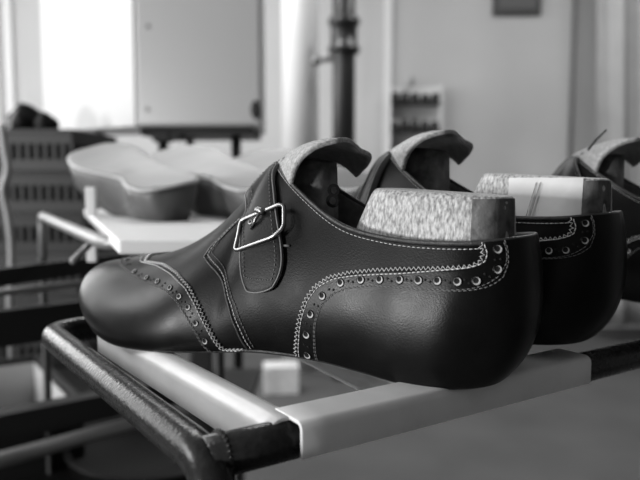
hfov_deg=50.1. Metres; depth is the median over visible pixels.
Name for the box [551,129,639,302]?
shoe
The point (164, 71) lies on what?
whiteboard
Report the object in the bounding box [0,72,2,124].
trim
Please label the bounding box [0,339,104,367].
crate
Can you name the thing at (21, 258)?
crate
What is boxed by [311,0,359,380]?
pipe
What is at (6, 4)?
trim
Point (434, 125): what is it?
tin
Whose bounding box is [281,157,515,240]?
shoe last
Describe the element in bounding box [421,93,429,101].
tin
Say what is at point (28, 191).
crate
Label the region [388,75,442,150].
wall shelf
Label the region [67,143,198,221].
shoe last
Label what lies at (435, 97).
tin
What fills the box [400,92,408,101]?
tin
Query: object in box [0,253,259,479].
rack
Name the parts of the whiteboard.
panel, leg, leg, door, leg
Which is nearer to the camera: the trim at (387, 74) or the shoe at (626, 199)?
the shoe at (626, 199)
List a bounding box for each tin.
[391,92,398,101]
[391,122,398,129]
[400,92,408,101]
[400,119,408,129]
[410,119,418,129]
[411,92,418,101]
[420,120,428,129]
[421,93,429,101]
[430,121,438,129]
[431,93,439,101]
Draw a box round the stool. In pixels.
[63,414,214,479]
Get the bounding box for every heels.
[294,235,542,388]
[533,213,626,343]
[621,236,639,301]
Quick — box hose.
[0,125,16,357]
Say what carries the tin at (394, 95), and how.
on the wall shelf at (430, 111)
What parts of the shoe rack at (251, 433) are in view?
frame, heel rail, rail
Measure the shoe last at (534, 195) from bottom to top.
0.071 m
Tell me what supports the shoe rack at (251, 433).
on the floor
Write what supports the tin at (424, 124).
on the wall shelf at (430, 111)
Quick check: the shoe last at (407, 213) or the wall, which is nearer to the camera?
the shoe last at (407, 213)
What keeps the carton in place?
on the floor
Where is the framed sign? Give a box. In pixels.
[492,0,540,15]
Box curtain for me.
[597,0,639,326]
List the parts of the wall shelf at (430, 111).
panel, shelf, panel, shelf, panel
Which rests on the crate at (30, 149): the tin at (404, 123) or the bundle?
the bundle
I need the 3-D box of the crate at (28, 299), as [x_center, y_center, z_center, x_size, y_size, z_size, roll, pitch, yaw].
[-0.804,0.170,1.872,0.449,0.100,0.333,0,5,0]
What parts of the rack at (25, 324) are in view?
rail, rail, rail, rail, post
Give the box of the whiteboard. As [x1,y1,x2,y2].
[40,0,265,479]
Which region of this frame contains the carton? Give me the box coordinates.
[263,361,298,394]
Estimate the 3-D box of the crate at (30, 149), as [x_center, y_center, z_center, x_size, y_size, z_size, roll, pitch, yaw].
[-0.820,-0.234,1.837,0.449,0.100,0.333,0,5,2]
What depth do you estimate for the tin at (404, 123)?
4.46 m
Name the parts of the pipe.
valve knob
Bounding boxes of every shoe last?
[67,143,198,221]
[150,145,264,217]
[235,149,367,194]
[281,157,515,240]
[405,148,611,215]
[580,152,623,187]
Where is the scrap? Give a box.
[34,112,58,128]
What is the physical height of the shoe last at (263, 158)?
0.086 m
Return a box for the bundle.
[5,103,40,128]
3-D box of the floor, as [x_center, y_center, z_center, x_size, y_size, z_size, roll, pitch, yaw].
[0.300,0.976,0.888,6.000,0.100,7.800,0,5,0]
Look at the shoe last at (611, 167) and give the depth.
0.45 m
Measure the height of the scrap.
0.055 m
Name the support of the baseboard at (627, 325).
attached to the wall
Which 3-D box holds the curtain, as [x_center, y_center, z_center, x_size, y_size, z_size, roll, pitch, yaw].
[2.162,-0.889,4.136,1.059,2.850,0.088,0,5,0]
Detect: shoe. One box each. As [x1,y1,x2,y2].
[79,137,542,389]
[352,130,626,344]
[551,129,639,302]
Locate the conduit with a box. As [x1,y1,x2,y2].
[568,0,576,157]
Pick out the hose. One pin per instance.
(4, 143)
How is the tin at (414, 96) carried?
on the wall shelf at (430, 111)
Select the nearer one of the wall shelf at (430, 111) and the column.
the column
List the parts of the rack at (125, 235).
leg, frame, stop post, stop post, leg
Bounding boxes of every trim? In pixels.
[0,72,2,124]
[2,0,15,128]
[383,0,392,153]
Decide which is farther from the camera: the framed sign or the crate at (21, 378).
the framed sign
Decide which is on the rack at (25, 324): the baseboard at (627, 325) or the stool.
the stool
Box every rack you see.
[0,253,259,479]
[38,187,226,473]
[41,317,639,479]
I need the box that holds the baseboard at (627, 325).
[604,324,639,327]
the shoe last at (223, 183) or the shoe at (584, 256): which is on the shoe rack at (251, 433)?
the shoe at (584, 256)
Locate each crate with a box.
[0,129,116,170]
[0,171,100,211]
[0,212,100,252]
[0,248,117,292]
[0,293,78,308]
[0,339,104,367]
[0,354,84,479]
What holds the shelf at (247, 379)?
attached to the rack at (25, 324)
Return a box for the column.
[281,0,318,371]
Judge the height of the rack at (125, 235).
0.993 m
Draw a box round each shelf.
[16,368,259,479]
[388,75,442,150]
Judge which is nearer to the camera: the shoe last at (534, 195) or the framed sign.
the shoe last at (534, 195)
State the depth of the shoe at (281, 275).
0.31 m
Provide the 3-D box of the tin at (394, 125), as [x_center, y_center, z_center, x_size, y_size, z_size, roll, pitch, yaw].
[0.488,-0.746,4.487,0.058,0.057,0.057,0,5,0]
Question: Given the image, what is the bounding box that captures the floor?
[120,328,639,479]
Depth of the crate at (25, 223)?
1.70 m
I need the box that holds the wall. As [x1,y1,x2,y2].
[0,0,596,191]
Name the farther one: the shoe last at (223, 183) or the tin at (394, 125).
the tin at (394, 125)
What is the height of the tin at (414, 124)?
0.072 m
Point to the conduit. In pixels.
(574, 11)

